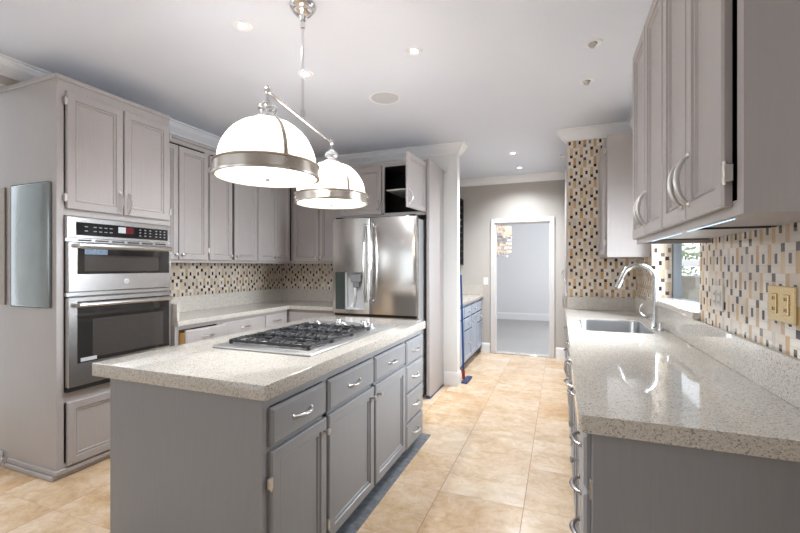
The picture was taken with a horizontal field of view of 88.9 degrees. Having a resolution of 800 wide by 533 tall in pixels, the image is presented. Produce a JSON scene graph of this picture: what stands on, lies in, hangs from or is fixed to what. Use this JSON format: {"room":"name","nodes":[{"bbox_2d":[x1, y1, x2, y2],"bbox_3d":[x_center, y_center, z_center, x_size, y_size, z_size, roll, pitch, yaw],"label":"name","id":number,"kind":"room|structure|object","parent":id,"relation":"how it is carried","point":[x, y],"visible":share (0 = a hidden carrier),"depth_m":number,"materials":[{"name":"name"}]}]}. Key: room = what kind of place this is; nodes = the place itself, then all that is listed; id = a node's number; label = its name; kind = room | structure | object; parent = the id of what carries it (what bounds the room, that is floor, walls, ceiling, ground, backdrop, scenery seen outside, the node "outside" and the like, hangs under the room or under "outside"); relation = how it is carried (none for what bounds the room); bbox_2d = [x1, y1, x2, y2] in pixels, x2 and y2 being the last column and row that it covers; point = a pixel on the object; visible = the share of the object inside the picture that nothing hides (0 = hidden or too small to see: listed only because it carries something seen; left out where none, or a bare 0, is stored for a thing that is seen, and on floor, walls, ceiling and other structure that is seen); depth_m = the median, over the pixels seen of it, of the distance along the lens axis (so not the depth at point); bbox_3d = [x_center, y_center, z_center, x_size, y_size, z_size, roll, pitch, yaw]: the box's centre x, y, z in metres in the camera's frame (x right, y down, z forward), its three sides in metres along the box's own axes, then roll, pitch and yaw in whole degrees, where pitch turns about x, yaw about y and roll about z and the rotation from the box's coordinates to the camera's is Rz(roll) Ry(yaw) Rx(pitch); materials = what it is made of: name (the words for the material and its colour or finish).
{"room":"kitchen","nodes":[
{"label":"kitchen","id":0,"kind":"room"},
{"bbox_2d":[0,75,216,149],"bbox_3d":[-2.215,-0.015,4.021,0.120,2.730,3.430,0,0,21],"label":"wall","id":1,"kind":"structure","parent":0,"point":[4,81],"depth_m":2.76,"materials":[{"name":"grey paint"}]},
{"bbox_2d":[0,53,220,148],"bbox_3d":[-2.135,-1.327,3.925,0.098,0.105,3.310,0,0,21],"label":"trim","id":2,"kind":"structure","parent":1,"relation":"attached to","point":[11,68],"depth_m":2.87,"materials":[{"name":"white wood"}]},
{"bbox_2d":[169,138,209,262],"bbox_3d":[-2.058,-0.570,3.681,0.421,1.070,0.510,0,0,21],"label":"upper cabinet","id":3,"kind":"object","parent":1,"relation":"attached to","point":[188,163],"visible":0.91,"depth_m":3.64,"materials":[{"name":"grey paint"}]},
{"bbox_2d":[171,134,216,151],"bbox_3d":[-1.412,-1.117,4.285,1.178,0.021,2.108,0,0,21],"label":"trim","id":4,"kind":"structure","parent":3,"relation":"on","point":[172,136],"depth_m":3.69,"materials":[{"name":"grey paint"}]},
{"bbox_2d":[170,263,282,296],"bbox_3d":[-1.958,0.170,4.500,0.008,0.560,2.110,0,0,21],"label":"wall tile","id":5,"kind":"structure","parent":1,"relation":"attached to","point":[187,279],"depth_m":4.50,"materials":[{"name":"tile"}]},
{"bbox_2d":[208,150,256,262],"bbox_3d":[-1.844,-0.570,4.225,0.421,1.070,0.670,0,0,21],"label":"upper cabinet","id":6,"kind":"object","parent":1,"relation":"attached to","point":[232,208],"visible":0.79,"depth_m":4.09,"materials":[{"name":"grey paint"}]},
{"bbox_2d":[241,187,290,263],"bbox_3d":[-1.551,-0.570,4.972,0.421,1.070,0.935,0,0,21],"label":"upper cabinet","id":7,"kind":"object","parent":1,"relation":"attached to","point":[273,204],"visible":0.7,"depth_m":4.73,"materials":[{"name":"grey paint"}]},
{"bbox_2d":[0,319,574,532],"bbox_3d":[0.161,1.400,4.314,6.950,0.100,13.550,0,0,21],"label":"floor","id":8,"kind":"structure","parent":0,"point":[495,458],"depth_m":2.66,"materials":[{"name":"tile"}]},
{"bbox_2d":[0,72,170,481],"bbox_3d":[-2.312,0.067,3.043,0.754,2.566,0.823,0,0,21],"label":"tall cabinet","id":9,"kind":"object","parent":8,"relation":"on","point":[103,154],"depth_m":2.71,"materials":[{"name":"grey paint"}]},
{"bbox_2d":[11,181,50,307],"bbox_3d":[-2.402,-0.138,2.651,0.418,0.805,0.014,0,0,21],"label":"board","id":10,"kind":"object","parent":9,"relation":"attached to","point":[30,202],"visible":1,"depth_m":2.63,"materials":[{"name":"silver metal"}]},
{"bbox_2d":[64,216,172,392],"bbox_3d":[-2.165,0.240,3.012,0.542,1.130,0.745,0,0,21],"label":"wall oven","id":11,"kind":"object","parent":9,"relation":"in","point":[117,274],"visible":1,"depth_m":2.84,"materials":[{"name":"grey metal"}]},
{"bbox_2d":[171,320,225,346],"bbox_3d":[-1.942,0.918,3.616,0.683,0.863,0.475,0,0,21],"label":"base cabinet","id":12,"kind":"object","parent":8,"relation":"on","point":[185,334],"visible":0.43,"depth_m":3.45,"materials":[{"name":"grey paint"}]},
{"bbox_2d":[220,313,264,334],"bbox_3d":[-1.778,0.918,4.132,0.613,0.863,0.605,0,0,21],"label":"base cabinet","id":13,"kind":"object","parent":8,"relation":"on","point":[256,321],"visible":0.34,"depth_m":4.02,"materials":[{"name":"grey paint"}]},
{"bbox_2d":[110,330,422,532],"bbox_3d":[-0.533,0.919,2.502,0.891,0.861,1.841,0,0,21],"label":"kitchen island","id":14,"kind":"object","parent":8,"relation":"on","point":[303,458],"visible":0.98,"depth_m":1.73,"materials":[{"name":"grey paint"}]},
{"bbox_2d":[92,316,425,400],"bbox_3d":[-0.586,0.459,2.527,0.954,0.058,1.893,0,0,21],"label":"island countertop","id":15,"kind":"structure","parent":14,"relation":"on","point":[199,366],"depth_m":1.80,"materials":[{"name":"stone"}]},
{"bbox_2d":[212,318,394,356],"bbox_3d":[-0.513,0.404,2.546,0.615,0.050,1.075,0,0,21],"label":"gas cooktop","id":16,"kind":"object","parent":15,"relation":"in","point":[308,339],"visible":1,"depth_m":2.28,"materials":[{"name":"metal"}]},
{"bbox_2d":[264,309,286,326],"bbox_3d":[-1.598,0.918,4.590,0.613,0.863,0.380,0,0,21],"label":"base cabinet","id":17,"kind":"object","parent":8,"relation":"on","point":[273,318],"visible":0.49,"depth_m":4.46,"materials":[{"name":"grey paint"}]},
{"bbox_2d":[287,309,334,322],"bbox_3d":[-0.892,0.918,4.854,0.685,0.863,0.673,0,0,21],"label":"base cabinet","id":18,"kind":"object","parent":8,"relation":"on","point":[292,314],"visible":0.03,"depth_m":4.62,"materials":[{"name":"grey paint"}]},
{"bbox_2d":[171,300,332,325],"bbox_3d":[-1.396,0.465,4.275,1.201,0.040,2.101,0,0,21],"label":"countertop","id":19,"kind":"structure","parent":18,"relation":"on","point":[213,314],"depth_m":4.22,"materials":[{"name":"stone"}]},
{"bbox_2d":[171,288,332,320],"bbox_3d":[-1.397,0.367,4.274,1.201,0.155,2.104,0,0,21],"label":"quartz upstand","id":20,"kind":"object","parent":19,"relation":"on","point":[179,304],"visible":0.53,"depth_m":4.73,"materials":[{"name":"grey stone"}]},
{"bbox_2d":[333,214,425,394],"bbox_3d":[-0.157,0.406,4.461,0.940,1.848,0.829,0,0,21],"label":"refrigerator","id":21,"kind":"object","parent":8,"relation":"on","point":[379,263],"visible":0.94,"depth_m":4.13,"materials":[{"name":"grey metal"}]},
{"bbox_2d":[336,433,430,532],"bbox_3d":[-0.175,1.347,2.405,0.158,0.006,1.910,0,0,21],"label":"trim","id":22,"kind":"structure","parent":8,"relation":"on","point":[365,508],"depth_m":2.46,"materials":[{"name":"wood"}]},
{"bbox_2d":[426,159,443,398],"bbox_3d":[0.383,0.125,4.408,0.045,2.450,0.538,0,0,21],"label":"panel","id":23,"kind":"object","parent":8,"relation":"on","point":[434,173],"visible":1,"depth_m":4.32,"materials":[{"name":"grey paint"}]},
{"bbox_2d":[460,306,463,366],"bbox_3d":[0.514,0.917,5.089,0.551,0.865,0.450,0,0,21],"label":"base cabinet","id":24,"kind":"object","parent":8,"relation":"on","point":[460,306],"visible":0.09,"depth_m":5.05,"materials":[{"name":"blue paint"}]},
{"bbox_2d":[460,294,482,305],"bbox_3d":[0.733,0.465,5.674,0.539,0.039,1.797,0,0,21],"label":"countertop","id":25,"kind":"structure","parent":24,"relation":"on","point":[467,298],"depth_m":5.86,"materials":[{"name":"stone"}]},
{"bbox_2d":[462,285,482,294],"bbox_3d":[0.731,0.372,5.676,0.534,0.144,1.793,0,0,21],"label":"quartz upstand","id":26,"kind":"object","parent":25,"relation":"on","point":[466,289],"visible":0.29,"depth_m":6.45,"materials":[{"name":"beige stone"}]},
{"bbox_2d":[460,303,470,368],"bbox_3d":[0.678,0.917,5.508,0.551,0.865,0.450,0,0,21],"label":"base cabinet","id":27,"kind":"object","parent":8,"relation":"on","point":[467,307],"visible":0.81,"depth_m":5.40,"materials":[{"name":"blue paint"}]},
{"bbox_2d":[460,275,471,383],"bbox_3d":[0.772,0.725,4.837,0.113,1.250,0.290,0,0,21],"label":"mop","id":28,"kind":"object","parent":8,"relation":"on","point":[466,379],"visible":0.99,"depth_m":4.81,"materials":[{"name":"blue plastic"}]},
{"bbox_2d":[465,300,476,362],"bbox_3d":[0.837,0.917,5.913,0.551,0.865,0.420,0,0,21],"label":"base cabinet","id":29,"kind":"object","parent":8,"relation":"on","point":[473,304],"visible":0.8,"depth_m":5.80,"materials":[{"name":"blue paint"}]},
{"bbox_2d":[471,298,481,356],"bbox_3d":[0.990,0.917,6.304,0.551,0.865,0.420,0,0,21],"label":"base cabinet","id":30,"kind":"object","parent":8,"relation":"on","point":[479,301],"visible":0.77,"depth_m":6.20,"materials":[{"name":"blue paint"}]},
{"bbox_2d":[562,167,566,380],"bbox_3d":[2.338,0.125,5.004,0.660,2.450,1.815,0,0,21],"label":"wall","id":31,"kind":"structure","parent":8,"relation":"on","point":[565,268],"depth_m":4.78,"materials":[{"name":"grey paint"}]},
{"bbox_2d":[563,327,567,388],"bbox_3d":[1.848,0.917,3.730,0.658,0.866,0.695,0,0,21],"label":"base cabinet","id":32,"kind":"object","parent":8,"relation":"on","point":[566,349],"visible":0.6,"depth_m":3.88,"materials":[{"name":"grey wood"}]},
{"bbox_2d":[565,309,799,461],"bbox_3d":[1.401,0.427,2.561,0.638,0.110,3.202,0,0,21],"label":"countertop","id":33,"kind":"structure","parent":32,"relation":"on","point":[657,387],"depth_m":1.35,"materials":[{"name":"stone"}]},
{"bbox_2d":[568,296,634,310],"bbox_3d":[1.993,0.367,4.039,0.617,0.124,0.021,0,0,21],"label":"quartz upstand","id":34,"kind":"object","parent":33,"relation":"on","point":[590,303],"visible":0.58,"depth_m":4.03,"materials":[{"name":"grey stone"}]},
{"bbox_2d":[579,319,652,333],"bbox_3d":[1.560,0.553,2.998,0.432,0.229,0.697,0,0,21],"label":"sink","id":35,"kind":"object","parent":33,"relation":"in","point":[591,325],"visible":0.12,"depth_m":3.30,"materials":[{"name":"metal"}]},
{"bbox_2d":[614,263,657,328],"bbox_3d":[1.663,0.202,2.871,0.284,0.454,0.060,0,0,21],"label":"sink faucet","id":36,"kind":"object","parent":33,"relation":"on","point":[654,316],"visible":0.95,"depth_m":2.83,"materials":[{"name":"metal"}]},
{"bbox_2d":[650,311,657,328],"bbox_3d":[1.767,0.369,2.830,0.060,0.120,0.060,0,0,21],"label":"faucet","id":37,"kind":"object","parent":36,"relation":"attached to","point":[654,316],"depth_m":2.81,"materials":[{"name":"metal"}]},
{"bbox_2d":[635,296,799,408],"bbox_3d":[1.686,0.357,2.441,0.021,0.146,3.176,0,0,21],"label":"quartz upstand","id":38,"kind":"object","parent":33,"relation":"on","point":[777,372],"visible":0.93,"depth_m":1.61,"materials":[{"name":"grey stone"}]},
{"bbox_2d":[564,340,570,443],"bbox_3d":[1.565,0.917,3.012,0.662,0.866,0.850,0,0,21],"label":"base cabinet","id":39,"kind":"object","parent":8,"relation":"on","point":[568,373],"visible":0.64,"depth_m":3.09,"materials":[{"name":"grey wood"}]},
{"bbox_2d":[565,360,573,493],"bbox_3d":[1.302,0.917,2.336,0.658,0.866,0.600,0,0,21],"label":"base cabinet","id":40,"kind":"object","parent":8,"relation":"on","point":[568,361],"visible":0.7,"depth_m":2.46,"materials":[{"name":"grey wood"}]},
{"bbox_2d":[567,387,578,532],"bbox_3d":[1.083,0.917,1.778,0.658,0.866,0.600,0,0,21],"label":"base cabinet","id":41,"kind":"object","parent":8,"relation":"on","point":[575,459],"visible":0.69,"depth_m":1.83,"materials":[{"name":"grey wood"}]},
{"bbox_2d":[569,431,799,532],"bbox_3d":[0.895,0.917,1.299,0.658,0.866,0.428,0,0,21],"label":"base cabinet","id":42,"kind":"object","parent":8,"relation":"on","point":[626,485],"visible":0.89,"depth_m":1.12,"materials":[{"name":"grey wood"}]},
{"bbox_2d":[0,0,652,178],"bbox_3d":[0.170,-1.440,4.337,6.950,0.120,13.600,0,0,21],"label":"ceiling","id":43,"kind":"structure","parent":0,"point":[499,78],"depth_m":2.73,"materials":[{"name":"white paint"}]},
{"bbox_2d":[233,20,251,31],"bbox_3d":[-0.902,-1.377,2.338,0.106,0.006,0.106,0,0,21],"label":"recessed light","id":44,"kind":"object","parent":43,"relation":"in","point":[241,25],"visible":1,"depth_m":2.33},
{"bbox_2d":[211,0,367,208],"bbox_3d":[-0.506,-0.877,2.179,0.456,1.006,1.223,0,0,12],"label":"pendant lamp","id":45,"kind":"object","parent":43,"relation":"hanging from","point":[266,150],"visible":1,"depth_m":1.77,"materials":[{"name":"white glass"}]},
{"bbox_2d":[218,166,314,183],"bbox_3d":[-0.585,-0.399,1.803,0.412,0.018,0.412,0,0,21],"label":"diffuser","id":46,"kind":"object","parent":45,"relation":"attached to","point":[234,174],"depth_m":1.77,"materials":[{"name":"white glass"}]},
{"bbox_2d":[299,199,362,205],"bbox_3d":[-0.428,-0.399,2.555,0.412,0.018,0.412,0,0,21],"label":"diffuser","id":47,"kind":"object","parent":45,"relation":"attached to","point":[302,202],"depth_m":2.52,"materials":[{"name":"white glass"}]},
{"bbox_2d":[298,71,313,77],"bbox_3d":[-0.674,-1.377,2.925,0.106,0.006,0.106,0,0,21],"label":"recessed light","id":48,"kind":"object","parent":43,"relation":"in","point":[307,74],"visible":0.78,"depth_m":2.92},
{"bbox_2d":[369,91,399,104],"bbox_3d":[-0.124,-1.377,3.341,0.256,0.006,0.256,0,0,21],"label":"ceiling speaker","id":49,"kind":"object","parent":43,"relation":"attached to","point":[383,97],"visible":1,"depth_m":3.32},
{"bbox_2d":[406,47,421,55],"bbox_3d":[0.090,-1.377,2.612,0.106,0.006,0.106,0,0,21],"label":"recessed light","id":50,"kind":"object","parent":43,"relation":"in","point":[413,51],"visible":1,"depth_m":2.61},
{"bbox_2d":[497,225,511,257],"bbox_3d":[1.992,-0.777,8.025,0.404,1.206,0.404,0,0,21],"label":"chandelier","id":51,"kind":"object","parent":43,"relation":"hanging from","point":[507,230],"visible":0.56,"depth_m":7.88,"materials":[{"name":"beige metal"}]},
{"bbox_2d":[579,78,594,84],"bbox_3d":[1.391,-1.370,3.036,0.106,0.040,0.106,0,0,21],"label":"recessed light","id":52,"kind":"object","parent":43,"relation":"in","point":[586,81],"visible":1,"depth_m":3.02,"materials":[{"name":"grey plastic"}]},
{"bbox_2d":[584,38,602,47],"bbox_3d":[1.192,-1.370,2.519,0.106,0.040,0.106,0,0,21],"label":"recessed light","id":53,"kind":"object","parent":43,"relation":"in","point":[592,43],"visible":1,"depth_m":2.50,"materials":[{"name":"grey plastic"}]},
{"bbox_2d":[347,154,460,385],"bbox_3d":[-0.438,-0.015,5.093,2.406,2.730,0.136,0,0,21],"label":"wall","id":54,"kind":"structure","parent":0,"point":[451,163],"depth_m":4.65,"materials":[{"name":"white paint"}]},
{"bbox_2d":[283,264,332,288],"bbox_3d":[-1.011,0.170,5.258,1.202,0.560,0.008,0,0,21],"label":"wall tile","id":55,"kind":"structure","parent":54,"relation":"attached to","point":[301,276],"depth_m":5.33,"materials":[{"name":"tile"}]},
{"bbox_2d":[291,188,339,263],"bbox_3d":[-0.922,-0.570,5.026,0.807,1.070,0.376,0,0,21],"label":"upper cabinet","id":56,"kind":"object","parent":54,"relation":"attached to","point":[311,228],"visible":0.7,"depth_m":4.93,"materials":[{"name":"grey paint"}]},
{"bbox_2d":[340,151,425,220],"bbox_3d":[-0.181,-0.818,4.406,1.016,0.565,0.988,0,0,21],"label":"upper cabinet","id":57,"kind":"object","parent":54,"relation":"attached to","point":[397,188],"visible":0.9,"depth_m":4.39,"materials":[{"name":"grey paint"}]},
{"bbox_2d":[386,188,405,197],"bbox_3d":[0.148,-0.823,4.539,0.451,0.015,0.460,0,0,21],"label":"shelf","id":58,"kind":"object","parent":57,"relation":"attached to","point":[401,193],"depth_m":4.49,"materials":[{"name":"white wood"}]},
{"bbox_2d":[315,141,467,164],"bbox_3d":[-0.414,-1.327,5.040,2.488,0.105,0.218,0,0,21],"label":"trim","id":59,"kind":"structure","parent":54,"relation":"attached to","point":[459,148],"depth_m":4.80,"materials":[{"name":"white wood"}]},
{"bbox_2d":[460,180,564,357],"bbox_3d":[1.925,-0.015,6.238,2.590,2.730,0.120,0,0,21],"label":"wall","id":60,"kind":"structure","parent":0,"point":[484,203],"depth_m":6.33,"materials":[{"name":"beige paint"}]},
{"bbox_2d":[483,277,487,284],"bbox_3d":[1.343,0.230,6.396,0.074,0.120,0.010,0,0,21],"label":"switch plate","id":61,"kind":"object","parent":60,"relation":"attached to","point":[485,279],"visible":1,"depth_m":6.39,"materials":[{"name":"white plastic"}]},
{"bbox_2d":[460,171,565,186],"bbox_3d":[1.885,-1.327,6.136,2.350,0.105,0.098,0,0,21],"label":"trim","id":62,"kind":"structure","parent":60,"relation":"attached to","point":[559,175],"depth_m":6.19,"materials":[{"name":"white wood"}]},
{"bbox_2d":[491,216,554,357],"bbox_3d":[1.870,0.305,6.247,0.934,2.090,0.142,0,0,21],"label":"door frame","id":63,"kind":"structure","parent":60,"relation":"in","point":[528,220],"depth_m":6.17,"materials":[{"name":"paint"}]},
{"bbox_2d":[481,342,564,358],"bbox_3d":[1.849,1.272,6.194,1.240,0.155,0.016,0,0,21],"label":"baseboard","id":64,"kind":"structure","parent":60,"relation":"attached to","point":[485,347],"depth_m":6.01,"materials":[{"name":"white wood"}]},
{"bbox_2d":[497,223,548,313],"bbox_3d":[2.231,-0.015,8.427,4.640,2.730,4.420,0,0,21],"label":"wall","id":65,"kind":"structure","parent":0,"point":[522,277],"depth_m":10.31,"materials":[{"name":"grey paint"}]},
{"bbox_2d":[497,312,548,320],"bbox_3d":[2.991,1.265,10.366,4.400,0.170,0.016,0,0,21],"label":"baseboard","id":66,"kind":"structure","parent":65,"relation":"attached to","point":[500,315],"depth_m":10.31,"materials":[{"name":"white wood"}]},
{"bbox_2d":[496,351,549,357],"bbox_3d":[1.878,1.344,6.267,0.810,0.012,0.160,0,0,21],"label":"trim","id":67,"kind":"structure","parent":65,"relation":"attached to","point":[497,352],"depth_m":6.24,"materials":[{"name":"stone"}]},
{"bbox_2d":[567,138,636,398],"bbox_3d":[2.015,-0.015,4.097,0.620,2.730,0.100,0,0,21],"label":"tiled wall","id":68,"kind":"structure","parent":0,"point":[588,274],"depth_m":4.09,"materials":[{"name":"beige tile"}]},
{"bbox_2d":[557,122,632,143],"bbox_3d":[1.951,-1.327,4.069,0.718,0.105,0.198,0,0,21],"label":"trim","id":69,"kind":"structure","parent":68,"relation":"attached to","point":[602,130],"depth_m":4.03,"materials":[{"name":"white wood"}]},
{"bbox_2d":[637,222,799,358],"bbox_3d":[2.108,-0.015,3.212,0.200,2.730,5.520,0,0,21],"label":"wall","id":70,"kind":"structure","parent":0,"point":[745,264],"depth_m":1.58,"materials":[{"name":"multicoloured tile"}]},
{"bbox_2d":[598,133,649,257],"bbox_3d":[2.007,-0.595,3.700,0.342,1.030,0.635,0,0,21],"label":"upper cabinet","id":71,"kind":"object","parent":70,"relation":"attached to","point":[615,159],"visible":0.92,"depth_m":3.43,"materials":[{"name":"grey paint"}]},
{"bbox_2d":[627,109,632,129],"bbox_3d":[1.623,-1.327,2.382,0.098,0.105,3.380,0,0,21],"label":"trim","id":72,"kind":"structure","parent":70,"relation":"attached to","point":[630,119],"depth_m":3.79,"materials":[{"name":"white wood"}]},
{"bbox_2d":[652,244,671,296],"bbox_3d":[2.093,-0.260,3.258,0.142,1.080,0.007,0,0,21],"label":"wall tile","id":73,"kind":"object","parent":70,"relation":"in","point":[661,253],"depth_m":3.25,"materials":[{"name":"tile"}]},
{"bbox_2d":[646,296,699,319],"bbox_3d":[1.859,0.263,2.716,0.169,0.038,1.245,0,0,21],"label":"window ledge","id":74,"kind":"object","parent":70,"relation":"attached to","point":[687,309],"visible":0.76,"depth_m":2.55,"materials":[{"name":"stone"}]},
{"bbox_2d":[672,244,698,304],"bbox_3d":[1.961,-0.260,2.665,0.055,1.080,1.194,0,0,21],"label":"window","id":75,"kind":"structure","parent":70,"relation":"in","point":[676,248],"depth_m":3.18,"materials":[{"name":"white"}]},
{"bbox_2d":[633,0,770,243],"bbox_3d":[1.234,-0.613,1.775,0.377,0.994,0.674,0,0,21],"label":"upper cabinet","id":76,"kind":"object","parent":70,"relation":"attached to","point":[648,55],"visible":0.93,"depth_m":1.76,"materials":[{"name":"grey paint"}]},
{"bbox_2d":[713,285,723,311],"bbox_3d":[1.480,0.146,1.901,0.012,0.117,0.130,0,0,21],"label":"outlet plate","id":77,"kind":"object","parent":70,"relation":"attached to","point":[718,291],"visible":1,"depth_m":1.88,"materials":[{"name":"beige plastic"}]},
{"bbox_2d":[713,290,715,304],"bbox_3d":[1.487,0.146,1.929,0.003,0.068,0.034,0,0,21],"label":"socket","id":78,"kind":"object","parent":77,"relation":"attached to","point":[714,291],"depth_m":1.92,"materials":[{"name":"beige plastic"}]},
{"bbox_2d":[717,291,720,305],"bbox_3d":[1.466,0.146,1.876,0.003,0.068,0.034,0,0,21],"label":"socket","id":79,"kind":"object","parent":77,"relation":"attached to","point":[718,292],"depth_m":1.87,"materials":[{"name":"beige plastic"}]},
{"bbox_2d":[663,0,799,234],"bbox_3d":[0.990,-0.613,1.153,0.377,0.994,0.660,0,0,21],"label":"upper cabinet","id":80,"kind":"object","parent":70,"relation":"attached to","point":[731,68],"visible":1,"depth_m":0.96,"materials":[{"name":"grey paint"}]},
{"bbox_2d":[687,218,735,231],"bbox_3d":[0.939,-0.131,1.265,0.036,0.014,0.440,0,0,21],"label":"light","id":81,"kind":"object","parent":80,"relation":"attached to","point":[735,218],"visible":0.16,"depth_m":1.20,"materials":[{"name":"white plastic"}]},
{"bbox_2d":[768,285,796,325],"bbox_3d":[1.266,0.125,1.356,0.012,0.120,0.180,0,0,21],"label":"outlet plate","id":82,"kind":"object","parent":70,"relation":"attached to","point":[782,300],"visible":1,"depth_m":1.34,"materials":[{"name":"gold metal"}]},
{"bbox_2d":[771,293,776,312],"bbox_3d":[1.277,0.125,1.395,0.003,0.068,0.034,0,0,21],"label":"socket","id":83,"kind":"object","parent":82,"relation":"attached to","point":[773,295],"depth_m":1.39,"materials":[{"name":"beige plastic"}]},
{"bbox_2d":[783,294,788,315],"bbox_3d":[1.248,0.125,1.321,0.003,0.068,0.034,0,0,21],"label":"socket","id":84,"kind":"object","parent":82,"relation":"attached to","point":[785,296],"depth_m":1.32,"materials":[{"name":"beige plastic"}]},
{"bbox_3d":[0.425,-0.015,5.795,0.120,2.730,1.800,0,0,21],"label":"wall","id":85,"kind":"structure","parent":0,"visible":0},
{"bbox_2d":[460,198,463,264],"bbox_3d":[0.628,-0.540,5.833,0.229,1.040,1.520,0,0,21],"label":"wine rack","id":86,"kind":"object","parent":85,"relation":"attached to","point":[461,200],"visible":0.12,"depth_m":6.49,"materials":[{"name":"black metal"}]},
{"label":"outside","id":87,"kind":"structure","parent":0,"visible":0},
{"bbox_3d":[7.260,1.420,4.941,8.090,0.100,13.500,0,0,21],"label":"garden","id":88,"kind":"object","parent":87,"visible":0},
{"bbox_2d":[682,275,698,301],"bbox_3d":[7.213,0.770,7.027,5.700,1.200,0.350,0,0,21],"label":"wall","id":89,"kind":"structure","parent":88,"relation":"on","point":[690,283],"depth_m":7.56,"materials":[{"name":"stone"}]},
{"bbox_2d":[682,243,698,274],"bbox_3d":[6.533,0.415,9.266,2.429,1.910,2.457,0,0,21],"label":"shrub","id":90,"kind":"object","parent":88,"relation":"on","point":[694,247],"visible":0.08,"depth_m":8.70,"materials":[{"name":"green plant"}]},
{"bbox_2d":[682,260,698,265],"bbox_3d":[6.272,0.630,6.133,4.800,1.480,0.060,0,0,21],"label":"railing","id":91,"kind":"object","parent":88,"relation":"on","point":[684,262],"visible":0.02,"depth_m":6.69,"materials":[{"name":"white"}]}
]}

